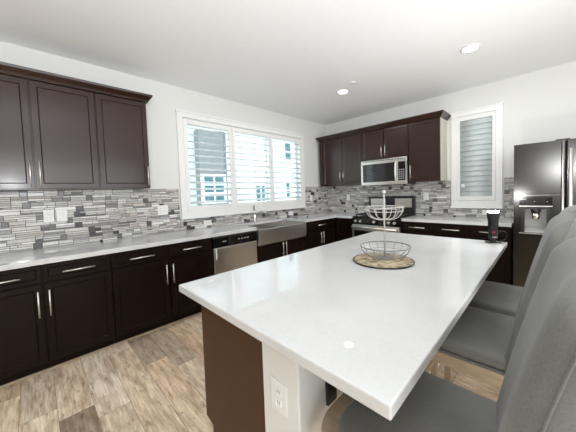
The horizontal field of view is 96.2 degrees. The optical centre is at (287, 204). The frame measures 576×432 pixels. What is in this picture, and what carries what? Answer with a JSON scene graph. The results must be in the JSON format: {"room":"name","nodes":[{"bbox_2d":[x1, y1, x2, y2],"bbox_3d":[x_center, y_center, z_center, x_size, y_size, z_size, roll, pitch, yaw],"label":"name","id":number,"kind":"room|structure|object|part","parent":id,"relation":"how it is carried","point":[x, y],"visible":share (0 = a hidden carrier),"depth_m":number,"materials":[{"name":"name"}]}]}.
{"room":"kitchen","nodes":[
{"label":"kitchen","id":0,"kind":"room"},
{"bbox_2d":[0,41,325,253],"bbox_3d":[-2.035,-0.085,2.843,8.000,2.770,0.150,-5,4,-45],"label":"wall","id":1,"kind":"structure","parent":0,"point":[160,109],"depth_m":3.24,"materials":[{"name":"paint"}]},
{"bbox_2d":[0,74,99,190],"bbox_3d":[-2.240,-0.581,2.256,0.888,0.910,0.384,-5,4,-45],"label":"upper cabinet","id":2,"kind":"object","parent":1,"relation":"attached to","point":[48,139],"visible":1,"depth_m":2.21,"materials":[{"name":"brown wood"}]},
{"bbox_3d":[-2.294,-0.567,1.996,0.435,0.897,0.020,-5,4,-45],"label":"door","id":3,"kind":"part","parent":2,"relation":"part of","materials":[{"name":"brown wood"}]},
{"bbox_3d":[-2.125,-0.254,2.128,0.010,0.210,0.036,-5,4,-45],"label":"handle","id":4,"kind":"part","parent":2,"relation":"part of","materials":[{"name":"silver metal"}]},
{"bbox_3d":[-2.083,-0.257,2.170,0.010,0.210,0.036,-5,4,-45],"label":"handle","id":5,"kind":"part","parent":2,"relation":"part of","materials":[{"name":"silver metal"}]},
{"bbox_3d":[-1.979,-0.593,2.308,0.431,0.897,0.020,-5,4,-45],"label":"door","id":6,"kind":"part","parent":2,"relation":"part of","materials":[{"name":"brown wood"}]},
{"bbox_2d":[0,61,152,103],"bbox_3d":[-2.072,-1.087,2.402,1.393,0.075,0.401,-5,4,-45],"label":"crown molding","id":7,"kind":"structure","parent":2,"relation":"on","point":[8,69],"depth_m":2.29,"materials":[{"name":"brown wood"}]},
{"bbox_2d":[94,93,149,189],"bbox_3d":[-1.765,-0.620,2.726,0.448,0.910,0.384,-5,4,-45],"label":"upper cabinet","id":8,"kind":"object","parent":1,"relation":"attached to","point":[121,124],"visible":0.98,"depth_m":2.60,"materials":[{"name":"brown wood"}]},
{"bbox_2d":[0,187,327,253],"bbox_3d":[-0.981,0.033,3.773,5.188,0.545,0.011,-5,4,-45],"label":"tile backsplash","id":9,"kind":"structure","parent":1,"relation":"attached to","point":[93,215],"depth_m":2.74,"materials":[{"name":"tile"}]},
{"bbox_2d":[43,209,54,222],"bbox_3d":[-2.285,0.110,2.467,0.075,0.120,0.009,-5,4,-45],"label":"wall outlet","id":10,"kind":"object","parent":9,"relation":"attached to","point":[48,215],"visible":1,"depth_m":2.46,"materials":[{"name":"white plastic"}]},
{"bbox_2d":[56,209,67,221],"bbox_3d":[-2.218,0.104,2.534,0.080,0.120,0.009,-5,4,-45],"label":"wall outlet","id":11,"kind":"object","parent":9,"relation":"attached to","point":[61,214],"visible":1,"depth_m":2.53,"materials":[{"name":"white plastic"}]},
{"bbox_2d":[158,205,167,214],"bbox_3d":[-1.548,0.068,3.196,0.120,0.120,0.009,-5,4,-45],"label":"wall outlet","id":12,"kind":"object","parent":9,"relation":"attached to","point":[162,209],"visible":1,"depth_m":3.19,"materials":[{"name":"white plastic"}]},
{"bbox_2d":[204,220,211,225],"bbox_3d":[-1.125,0.258,3.617,0.120,0.075,0.009,-5,4,-45],"label":"wall outlet","id":13,"kind":"object","parent":9,"relation":"attached to","point":[206,222],"visible":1,"depth_m":3.61,"materials":[{"name":"white plastic"}]},
{"bbox_2d":[175,109,306,219],"bbox_3d":[-0.587,-0.579,4.216,2.444,1.414,0.185,-5,4,-45],"label":"window","id":14,"kind":"structure","parent":1,"relation":"in","point":[180,114],"depth_m":3.88,"materials":[{"name":"white wood"}]},
{"bbox_2d":[183,119,234,210],"bbox_3d":[-1.092,-0.535,3.634,0.730,1.200,0.083,-5,4,-45],"label":"window shutter","id":15,"kind":"object","parent":14,"relation":"attached to","point":[186,122],"visible":1,"depth_m":3.59,"materials":[{"name":"white wood"}]},
{"bbox_3d":[-0.635,-0.580,4.264,2.238,1.188,0.050,-5,4,-45],"label":"sash","id":16,"kind":"part","parent":14,"relation":"part of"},
{"bbox_2d":[231,127,272,206],"bbox_3d":[-0.559,-0.578,4.159,0.760,1.200,0.108,-4,4,-43],"label":"window shutter","id":17,"kind":"object","parent":14,"relation":"attached to","point":[237,130],"visible":0.99,"depth_m":4.12,"materials":[{"name":"white wood"}]},
{"bbox_3d":[-0.524,-0.577,4.125,0.012,1.000,0.010,-5,4,-45],"label":"tilt rod","id":18,"kind":"part","parent":17,"relation":"part of","materials":[{"name":"white wood"}]},
{"bbox_2d":[270,134,302,203],"bbox_3d":[-0.013,-0.622,4.700,0.770,1.200,0.083,-5,4,-45],"label":"window shutter","id":19,"kind":"object","parent":14,"relation":"attached to","point":[272,136],"visible":0.99,"depth_m":4.67,"materials":[{"name":"white wood"}]},
{"bbox_2d":[0,313,500,431],"bbox_3d":[0.352,1.377,0.546,8.300,0.100,6.800,-5,4,-45],"label":"floor","id":20,"kind":"structure","parent":0,"point":[154,381],"depth_m":1.82,"materials":[{"name":"brown wood"}]},
{"bbox_2d":[0,254,115,387],"bbox_3d":[-2.087,0.896,2.213,0.888,0.872,0.661,-5,4,-45],"label":"base cabinet","id":21,"kind":"object","parent":20,"relation":"on","point":[53,315],"visible":0.99,"depth_m":2.04,"materials":[{"name":"brown wood"}]},
{"bbox_3d":[-2.037,0.552,1.818,0.210,0.011,0.035,-5,4,-45],"label":"handle","id":22,"kind":"part","parent":21,"relation":"part of","materials":[{"name":"silver metal"}]},
{"bbox_3d":[-2.057,0.546,1.838,0.431,0.128,0.020,-5,4,-45],"label":"drawer","id":23,"kind":"part","parent":21,"relation":"part of","materials":[{"name":"brown wood"}]},
{"bbox_3d":[-2.043,0.932,1.855,0.431,0.616,0.020,-5,4,-45],"label":"door","id":24,"kind":"part","parent":21,"relation":"part of","materials":[{"name":"brown wood"}]},
{"bbox_3d":[-1.894,0.763,1.962,0.010,0.200,0.036,-5,4,-45],"label":"handle","id":25,"kind":"part","parent":21,"relation":"part of","materials":[{"name":"silver metal"}]},
{"bbox_3d":[-1.849,0.759,2.007,0.010,0.200,0.036,-5,4,-45],"label":"handle","id":26,"kind":"part","parent":21,"relation":"part of","materials":[{"name":"silver metal"}]},
{"bbox_3d":[-1.924,1.325,2.083,0.888,0.015,0.012,-5,4,-45],"label":"shoe molding","id":27,"kind":"part","parent":21,"relation":"part of","materials":[{"name":"beige wood"}]},
{"bbox_3d":[-1.741,0.521,2.149,0.431,0.128,0.020,-5,4,-45],"label":"drawer","id":28,"kind":"part","parent":21,"relation":"part of","materials":[{"name":"brown wood"}]},
{"bbox_3d":[-1.722,0.527,2.130,0.210,0.011,0.035,-5,4,-45],"label":"handle","id":29,"kind":"part","parent":21,"relation":"part of","materials":[{"name":"silver metal"}]},
{"bbox_3d":[-1.728,0.907,2.167,0.431,0.616,0.020,-5,4,-45],"label":"door","id":30,"kind":"part","parent":21,"relation":"part of","materials":[{"name":"brown wood"}]},
{"bbox_2d":[0,212,358,270],"bbox_3d":[-0.549,0.325,3.501,4.988,0.040,0.988,-5,4,-45],"label":"countertop","id":31,"kind":"structure","parent":21,"relation":"on","point":[21,259],"depth_m":2.56,"materials":[{"name":"white stone"}]},
{"bbox_2d":[253,205,265,221],"bbox_3d":[-0.445,0.142,4.084,0.247,0.264,0.056,-1,3,22],"label":"kitchen faucet","id":32,"kind":"object","parent":31,"relation":"on","point":[254,211],"visible":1,"depth_m":4.10,"materials":[{"name":"silver metal"}]},
{"bbox_2d":[249,221,305,245],"bbox_3d":[-0.239,0.420,3.960,0.956,0.214,0.547,-5,4,-45],"label":"farmhouse sink","id":33,"kind":"object","parent":31,"relation":"in","point":[267,233],"visible":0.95,"depth_m":3.81,"materials":[{"name":"silver metal"}]},
{"bbox_2d":[110,238,212,344],"bbox_3d":[-1.421,0.842,2.871,0.983,0.872,0.661,-5,4,-45],"label":"base cabinet","id":34,"kind":"object","parent":20,"relation":"on","point":[147,298],"visible":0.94,"depth_m":2.57,"materials":[{"name":"brown wood"}]},
{"bbox_3d":[-1.408,0.494,2.479,0.478,0.128,0.020,-5,4,-45],"label":"drawer","id":35,"kind":"part","parent":34,"relation":"part of","materials":[{"name":"brown wood"}]},
{"bbox_3d":[-1.394,0.880,2.497,0.478,0.616,0.020,-5,4,-45],"label":"door","id":36,"kind":"part","parent":34,"relation":"part of","materials":[{"name":"brown wood"}]},
{"bbox_3d":[-1.258,1.272,2.741,0.983,0.015,0.012,-5,4,-45],"label":"shoe molding","id":37,"kind":"part","parent":34,"relation":"part of","materials":[{"name":"beige wood"}]},
{"bbox_3d":[-1.059,0.466,2.824,0.478,0.128,0.020,-5,4,-45],"label":"drawer","id":38,"kind":"part","parent":34,"relation":"part of","materials":[{"name":"brown wood"}]},
{"bbox_3d":[-1.045,0.852,2.842,0.478,0.616,0.020,-5,4,-45],"label":"door","id":39,"kind":"part","parent":34,"relation":"part of","materials":[{"name":"brown wood"}]},
{"bbox_2d":[201,305,265,431],"bbox_3d":[0.395,0.823,1.900,1.914,0.876,0.551,-5,4,-45],"label":"base cabinet","id":40,"kind":"object","parent":20,"relation":"on","point":[233,358],"visible":0.05,"depth_m":1.20,"materials":[{"name":"brown wood"}]},
{"bbox_2d":[179,231,506,420],"bbox_3d":[0.581,0.370,1.667,2.119,0.036,1.095,-5,4,-45],"label":"countertop","id":41,"kind":"structure","parent":40,"relation":"on","point":[371,334],"depth_m":1.03,"materials":[{"name":"white stone"}]},
{"bbox_2d":[353,253,414,268],"bbox_3d":[0.591,0.348,1.612,0.365,0.010,0.365,-5,4,-45],"label":"placemat","id":42,"kind":"object","parent":41,"relation":"on","point":[365,260],"visible":0.94,"depth_m":1.56,"materials":[{"name":"wicker"}]},
{"bbox_2d":[360,190,410,259],"bbox_3d":[0.600,0.126,1.607,0.299,0.431,0.299,-5,4,-45],"label":"wire basket","id":43,"kind":"object","parent":42,"relation":"on","point":[387,257],"visible":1,"depth_m":1.60,"materials":[{"name":"white metal"}]},
{"bbox_2d":[365,205,403,219],"bbox_3d":[0.598,0.053,1.604,0.231,0.083,0.231,-5,4,-45],"label":"bowl","id":44,"kind":"object","parent":43,"relation":"on","point":[394,207],"depth_m":1.59,"materials":[{"name":"metal"}]},
{"bbox_2d":[360,241,410,259],"bbox_3d":[0.606,0.292,1.615,0.299,0.075,0.299,-5,4,-45],"label":"bowl","id":45,"kind":"object","parent":43,"relation":"on","point":[387,257],"depth_m":1.61,"materials":[{"name":"grey metal"}]},
{"bbox_2d":[485,211,507,242],"bbox_3d":[1.635,0.173,2.017,0.148,0.250,0.056,-1,3,10],"label":"travel mug","id":46,"kind":"object","parent":41,"relation":"on","point":[493,217],"visible":1,"depth_m":2.00,"materials":[{"name":"black plastic"}]},
{"bbox_2d":[211,231,257,274],"bbox_3d":[-0.839,0.798,3.445,0.640,0.867,0.653,-5,4,-45],"label":"dishwasher","id":47,"kind":"object","parent":20,"relation":"on","point":[239,250],"visible":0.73,"depth_m":3.19,"materials":[{"name":"silver metal"}]},
{"bbox_3d":[-0.655,0.434,3.230,0.634,0.128,0.050,-5,4,-45],"label":"control panel","id":48,"kind":"part","parent":47,"relation":"part of","materials":[{"name":"black glass"}]},
{"bbox_2d":[257,236,304,262],"bbox_3d":[-0.261,0.858,4.018,0.963,0.654,0.661,-5,4,-45],"label":"base cabinet","id":49,"kind":"object","parent":20,"relation":"on","point":[266,252],"visible":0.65,"depth_m":3.74,"materials":[{"name":"brown wood"}]},
{"bbox_3d":[-0.233,0.825,3.644,0.468,0.540,0.020,-5,4,-45],"label":"door","id":50,"kind":"part","parent":49,"relation":"part of","materials":[{"name":"brown wood"}]},
{"bbox_3d":[0.108,0.797,3.982,0.468,0.540,0.020,-5,4,-45],"label":"door","id":51,"kind":"part","parent":49,"relation":"part of","materials":[{"name":"brown wood"}]},
{"bbox_2d":[289,218,334,249],"bbox_3d":[0.373,0.698,4.643,0.821,0.872,0.661,-5,4,-45],"label":"base cabinet","id":52,"kind":"object","parent":20,"relation":"on","point":[320,232],"visible":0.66,"depth_m":4.39,"materials":[{"name":"brown wood"}]},
{"bbox_3d":[0.428,0.734,4.298,0.398,0.616,0.020,-5,4,-45],"label":"door","id":53,"kind":"part","parent":52,"relation":"part of","materials":[{"name":"brown wood"}]},
{"bbox_3d":[0.561,0.336,4.424,0.808,0.128,0.020,-5,4,-45],"label":"drawer","id":54,"kind":"part","parent":52,"relation":"part of","materials":[{"name":"brown wood"}]},
{"bbox_3d":[0.720,0.710,4.586,0.398,0.616,0.020,-5,4,-45],"label":"door","id":55,"kind":"part","parent":52,"relation":"part of","materials":[{"name":"brown wood"}]},
{"bbox_2d":[334,218,351,241],"bbox_3d":[1.014,0.657,5.051,0.626,0.872,0.983,-5,4,-45],"label":"base cabinet","id":56,"kind":"object","parent":20,"relation":"on","point":[343,230],"visible":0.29,"depth_m":4.62,"materials":[{"name":"brown wood"}]},
{"bbox_2d":[351,196,415,236],"bbox_3d":[1.601,0.488,4.354,0.740,1.234,0.818,-5,4,-45],"label":"gas range","id":57,"kind":"object","parent":20,"relation":"on","point":[362,223],"visible":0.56,"depth_m":4.29,"materials":[{"name":"silver metal"}]},
{"bbox_3d":[1.355,0.381,4.110,0.059,0.030,0.756,-5,4,-45],"label":"handle","id":58,"kind":"part","parent":57,"relation":"part of","materials":[{"name":"silver metal"}]},
{"bbox_3d":[1.399,0.620,4.156,0.040,0.565,0.808,-5,4,-45],"label":"oven door","id":59,"kind":"part","parent":57,"relation":"part of","materials":[{"name":"silver metal"}]},
{"bbox_3d":[1.387,0.281,4.140,0.040,0.104,0.816,-5,4,-45],"label":"knob panel","id":60,"kind":"part","parent":57,"relation":"part of","materials":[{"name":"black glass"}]},
{"bbox_3d":[1.641,-0.033,4.703,0.004,0.150,0.278,-5,4,-45],"label":"backguard panel","id":61,"kind":"part","parent":57,"relation":"part of","materials":[{"name":"silver metal"}]},
{"bbox_2d":[353,215,414,219],"bbox_3d":[1.602,0.197,4.351,0.580,0.026,0.818,-5,4,-45],"label":"cooktop","id":62,"kind":"object","parent":57,"relation":"in","point":[357,217],"depth_m":4.20,"materials":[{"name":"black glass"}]},
{"bbox_3d":[1.956,-0.029,4.384,0.004,0.150,0.278,-5,4,-45],"label":"backguard panel","id":63,"kind":"part","parent":57,"relation":"part of","materials":[{"name":"silver metal"}]},
{"bbox_2d":[402,221,433,235],"bbox_3d":[2.084,0.672,3.944,0.661,0.872,0.433,-5,4,-45],"label":"base cabinet","id":64,"kind":"object","parent":20,"relation":"on","point":[418,228],"visible":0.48,"depth_m":3.71,"materials":[{"name":"brown wood"}]},
{"bbox_3d":[1.882,0.709,3.745,0.020,0.616,0.420,-5,4,-45],"label":"door","id":65,"kind":"part","parent":64,"relation":"part of","materials":[{"name":"brown wood"}]},
{"bbox_2d":[401,215,513,226],"bbox_3d":[2.364,0.218,3.644,0.638,0.040,1.252,-5,4,-45],"label":"countertop","id":66,"kind":"structure","parent":64,"relation":"on","point":[483,221],"depth_m":3.50,"materials":[{"name":"white stone"}]},
{"bbox_2d":[321,237,575,431],"bbox_3d":[0.453,0.695,0.760,0.529,1.233,0.680,-5,4,-45],"label":"bar stool","id":67,"kind":"object","parent":20,"relation":"on","point":[537,393],"visible":0.76,"depth_m":0.65,"materials":[{"name":"grey fabric"}]},
{"bbox_3d":[0.413,0.759,0.805,0.504,0.057,0.560,-5,4,-45],"label":"seat frame","id":68,"kind":"part","parent":67,"relation":"part of","materials":[{"name":"beige wood"}]},
{"bbox_3d":[0.414,0.688,0.798,0.488,0.078,0.400,-5,4,-45],"label":"seat","id":69,"kind":"part","parent":67,"relation":"part of","materials":[{"name":"grey fabric"}]},
{"bbox_3d":[0.594,0.407,0.594,0.524,0.647,0.251,-5,4,-45],"label":"backrest","id":70,"kind":"part","parent":67,"relation":"part of","materials":[{"name":"grey fabric"}]},
{"bbox_2d":[434,223,513,284],"bbox_3d":[2.522,0.677,3.501,0.661,0.872,0.810,-5,4,-45],"label":"base cabinet","id":71,"kind":"object","parent":20,"relation":"on","point":[502,272],"visible":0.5,"depth_m":3.14,"materials":[{"name":"brown wood"}]},
{"bbox_3d":[2.165,0.327,3.428,0.020,0.128,0.392,-5,4,-45],"label":"drawer","id":72,"kind":"part","parent":71,"relation":"part of","materials":[{"name":"brown wood"}]},
{"bbox_3d":[2.178,0.713,3.446,0.020,0.616,0.392,-5,4,-45],"label":"door","id":73,"kind":"part","parent":71,"relation":"part of","materials":[{"name":"brown wood"}]},
{"bbox_3d":[2.450,0.330,3.140,0.020,0.128,0.392,-5,4,-45],"label":"drawer","id":74,"kind":"part","parent":71,"relation":"part of","materials":[{"name":"brown wood"}]},
{"bbox_3d":[2.463,0.717,3.158,0.020,0.616,0.392,-5,4,-45],"label":"door","id":75,"kind":"part","parent":71,"relation":"part of","materials":[{"name":"brown wood"}]},
{"bbox_2d":[425,212,575,387],"bbox_3d":[0.990,0.651,1.302,0.529,1.233,0.680,-5,4,-45],"label":"bar stool","id":76,"kind":"object","parent":20,"relation":"on","point":[480,345],"visible":0.43,"depth_m":1.16,"materials":[{"name":"grey fabric"}]},
{"bbox_3d":[0.958,0.991,1.684,0.044,0.523,0.047,-5,4,-45],"label":"leg","id":77,"kind":"part","parent":76,"relation":"part of","materials":[{"name":"brown wood"}]},
{"bbox_3d":[0.951,0.715,1.348,0.504,0.057,0.560,-5,4,-45],"label":"seat frame","id":78,"kind":"part","parent":76,"relation":"part of","materials":[{"name":"beige wood"}]},
{"bbox_3d":[0.952,0.645,1.341,0.488,0.078,0.400,-5,4,-45],"label":"seat","id":79,"kind":"part","parent":76,"relation":"part of","materials":[{"name":"grey fabric"}]},
{"bbox_3d":[1.131,0.363,1.136,0.524,0.647,0.251,-5,4,-45],"label":"backrest","id":80,"kind":"part","parent":76,"relation":"part of","materials":[{"name":"grey fabric"}]},
{"bbox_2d":[444,205,575,381],"bbox_3d":[1.434,0.619,1.670,0.529,1.233,0.680,-5,4,-45],"label":"bar stool","id":81,"kind":"object","parent":20,"relation":"on","point":[501,298],"visible":0.13,"depth_m":1.62,"materials":[{"name":"grey fabric"}]},
{"bbox_3d":[1.081,0.984,1.736,0.044,0.523,0.047,-5,4,-45],"label":"leg","id":82,"kind":"part","parent":81,"relation":"part of","materials":[{"name":"brown wood"}]},
{"bbox_3d":[1.395,0.612,1.709,0.488,0.078,0.400,-5,4,-45],"label":"seat","id":83,"kind":"part","parent":81,"relation":"part of","materials":[{"name":"grey fabric"}]},
{"bbox_3d":[1.575,0.331,1.504,0.524,0.647,0.251,-5,4,-45],"label":"backrest","id":84,"kind":"part","parent":81,"relation":"part of","materials":[{"name":"grey fabric"}]},
{"bbox_2d":[513,138,575,286],"bbox_3d":[3.055,0.226,2.769,0.829,1.804,0.910,-5,4,-45],"label":"refrigerator","id":85,"kind":"object","parent":20,"relation":"on","point":[544,172],"visible":0.63,"depth_m":2.71,"materials":[{"name":"silver metal"}]},
{"bbox_3d":[2.606,0.164,2.722,0.005,0.300,0.254,-5,4,-45],"label":"dispenser trim","id":86,"kind":"part","parent":85,"relation":"part of","materials":[{"name":"silver metal"}]},
{"bbox_3d":[2.600,-0.034,2.713,0.004,0.088,0.252,-5,4,-45],"label":"dispenser panel","id":87,"kind":"part","parent":85,"relation":"part of","materials":[{"name":"black glass"}]},
{"bbox_2d":[532,213,539,218],"bbox_3d":[2.634,0.123,2.745,0.064,0.064,0.064,-5,4,-45],"label":"dispenser nozzle","id":88,"kind":"object","parent":85,"relation":"on","point":[534,215],"depth_m":2.72,"materials":[{"name":"silver metal"}]},
{"bbox_3d":[2.760,0.221,2.598,0.026,1.723,0.026,-5,4,-45],"label":"door edge trim","id":89,"kind":"part","parent":85,"relation":"part of","materials":[{"name":"silver metal"}]},
{"bbox_2d":[560,138,575,211],"bbox_3d":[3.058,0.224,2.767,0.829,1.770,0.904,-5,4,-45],"label":"door","id":90,"kind":"structure","parent":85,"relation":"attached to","point":[567,145],"depth_m":2.54,"materials":[{"name":"silver metal"}]},
{"bbox_2d":[0,0,575,124],"bbox_3d":[0.254,-1.488,0.413,8.300,0.100,6.800,-5,4,-45],"label":"ceiling","id":91,"kind":"structure","parent":0,"point":[292,58],"depth_m":2.44,"materials":[{"name":"paint"}]},
{"bbox_2d":[336,89,348,93],"bbox_3d":[0.780,-1.603,3.675,0.180,0.010,0.180,-5,4,-45],"label":"recessed light","id":92,"kind":"object","parent":91,"relation":"in","point":[342,91],"visible":1,"depth_m":3.66,"materials":[{"name":"white"}]},
{"bbox_2d":[460,43,480,52],"bbox_3d":[1.864,-1.591,2.637,0.180,0.010,0.180,-5,4,-45],"label":"recessed light","id":93,"kind":"object","parent":91,"relation":"in","point":[472,47],"visible":1,"depth_m":2.63,"materials":[{"name":"white"}]},
{"bbox_2d":[262,343,343,431],"bbox_3d":[0.657,0.826,1.633,1.919,0.876,0.196,-5,4,-45],"label":"wall","id":94,"kind":"structure","parent":0,"point":[307,407],"depth_m":0.94,"materials":[{"name":"paint"}]},
{"bbox_2d":[271,376,287,418],"bbox_3d":[-0.033,0.706,0.947,0.009,0.118,0.085,-5,4,-45],"label":"wall outlet","id":95,"kind":"object","parent":94,"relation":"attached to","point":[279,394],"visible":1,"depth_m":0.94,"materials":[{"name":"white plastic"}]},
{"bbox_2d":[275,387,281,407],"bbox_3d":[-0.035,0.706,0.945,0.005,0.068,0.028,-5,4,-45],"label":"receptacle","id":96,"kind":"object","parent":95,"relation":"attached to","point":[278,390],"depth_m":0.95,"materials":[{"name":"white plastic"}]},
{"bbox_2d":[325,381,336,405],"bbox_3d":[0.223,0.600,0.935,0.060,0.330,0.180,-5,4,-45],"label":"support bracket","id":97,"kind":"object","parent":94,"relation":"attached to","point":[331,391],"visible":0.13,"depth_m":0.99,"materials":[{"name":"black metal"}]},
{"bbox_2d":[326,61,575,216],"bbox_3d":[3.197,-0.288,3.339,0.150,2.770,6.800,-5,4,-45],"label":"wall","id":98,"kind":"structure","parent":0,"point":[540,105],"depth_m":3.37,"materials":[{"name":"paint"}]},
{"bbox_2d":[319,133,362,186],"bbox_3d":[1.094,-0.826,5.040,0.384,0.910,0.943,-5,4,-45],"label":"upper cabinet","id":99,"kind":"object","parent":98,"relation":"attached to","point":[340,158],"visible":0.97,"depth_m":4.90,"materials":[{"name":"brown wood"}]},
{"bbox_3d":[0.868,-0.819,5.060,0.020,0.897,0.445,-5,4,-45],"label":"door","id":100,"kind":"part","parent":99,"relation":"part of","materials":[{"name":"brown wood"}]},
{"bbox_3d":[1.175,-0.815,4.750,0.020,0.897,0.406,-5,4,-45],"label":"door","id":101,"kind":"part","parent":99,"relation":"part of","materials":[{"name":"brown wood"}]},
{"bbox_2d":[316,110,450,141],"bbox_3d":[1.508,-1.311,4.568,0.401,0.075,2.295,-5,4,-45],"label":"crown molding","id":102,"kind":"structure","parent":99,"relation":"on","point":[441,113],"depth_m":4.16,"materials":[{"name":"brown wood"}]},
{"bbox_2d":[362,124,408,160],"bbox_3d":[1.700,-1.020,4.411,0.384,0.505,0.796,-5,4,-45],"label":"upper cabinet","id":103,"kind":"object","parent":98,"relation":"attached to","point":[391,142],"visible":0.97,"depth_m":4.26,"materials":[{"name":"brown wood"}]},
{"bbox_3d":[1.457,-1.014,4.449,0.020,0.492,0.388,-5,4,-45],"label":"door","id":104,"kind":"part","parent":103,"relation":"part of","materials":[{"name":"brown wood"}]},
{"bbox_2d":[361,156,415,185],"bbox_3d":[1.687,-0.548,4.404,0.443,0.425,0.788,-5,4,-45],"label":"microwave","id":105,"kind":"object","parent":103,"relation":"attached to","point":[390,171],"visible":1,"depth_m":4.25,"materials":[{"name":"silver metal"}]},
{"bbox_3d":[1.526,-0.533,4.353,0.020,0.300,0.564,-5,4,-45],"label":"door glass","id":106,"kind":"part","parent":105,"relation":"part of","materials":[{"name":"black glass"}]},
{"bbox_3d":[1.712,-0.528,4.108,0.062,0.328,0.022,-5,4,-45],"label":"handle","id":107,"kind":"part","parent":105,"relation":"part of","materials":[{"name":"silver metal"}]},
{"bbox_3d":[1.800,-0.530,4.077,0.020,0.300,0.114,-5,4,-45],"label":"control panel","id":108,"kind":"part","parent":105,"relation":"part of","materials":[{"name":"black glass"}]},
{"bbox_3d":[1.736,-1.010,4.166,0.020,0.492,0.386,-5,4,-45],"label":"door","id":109,"kind":"part","parent":103,"relation":"part of","materials":[{"name":"brown wood"}]},
{"bbox_2d":[327,177,513,217],"bbox_3d":[1.947,-0.101,4.503,0.011,0.545,3.089,-5,4,-45],"label":"tile backsplash","id":110,"kind":"structure","parent":98,"relation":"attached to","point":[439,202],"depth_m":4.25,"materials":[{"name":"tile"}]},
{"bbox_2d":[424,192,428,199],"bbox_3d":[2.240,-0.134,4.188,0.009,0.120,0.075,-5,4,-45],"label":"wall outlet","id":111,"kind":"object","parent":110,"relation":"attached to","point":[426,195],"visible":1,"depth_m":4.18,"materials":[{"name":"white plastic"}]},
{"bbox_2d":[482,210,492,214],"bbox_3d":[2.807,0.112,3.634,0.009,0.075,0.120,-5,4,-45],"label":"wall outlet","id":112,"kind":"object","parent":110,"relation":"attached to","point":[484,212],"visible":0.52,"depth_m":3.65,"materials":[{"name":"white plastic"}]},
{"bbox_2d":[408,117,446,181],"bbox_3d":[2.145,-0.812,3.978,0.384,0.910,0.445,-5,4,-45],"label":"upper cabinet","id":113,"kind":"object","parent":98,"relation":"attached to","point":[427,138],"visible":1,"depth_m":3.85,"materials":[{"name":"brown wood"}]},
{"bbox_3d":[2.320,-0.812,3.842,0.326,0.910,0.005,-5,4,-45],"label":"panel","id":114,"kind":"part","parent":113,"relation":"part of","materials":[{"name":"beige wood"}]},
{"bbox_2d":[450,102,503,208],"bbox_3d":[2.725,-0.661,3.733,0.185,1.424,0.624,-5,4,-45],"label":"window","id":115,"kind":"structure","parent":98,"relation":"in","point":[497,203],"depth_m":3.62,"materials":[{"name":"white wood"}]},
{"bbox_2d":[457,110,495,199],"bbox_3d":[2.666,-0.668,3.674,0.078,1.215,0.448,-5,4,-45],"label":"window shutter","id":116,"kind":"object","parent":115,"relation":"attached to","point":[476,134],"visible":1,"depth_m":3.67,"materials":[{"name":"white plastic"}]},
{"label":"outside","id":117,"kind":"structure","parent":0,"visible":0},
{"bbox_2d":[187,126,294,205],"bbox_3d":[-1.525,-1.397,9.345,12.400,6.750,1.100,-5,4,-45],"label":"house","id":118,"kind":"structure","parent":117,"point":[190,131],"depth_m":9.03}
]}

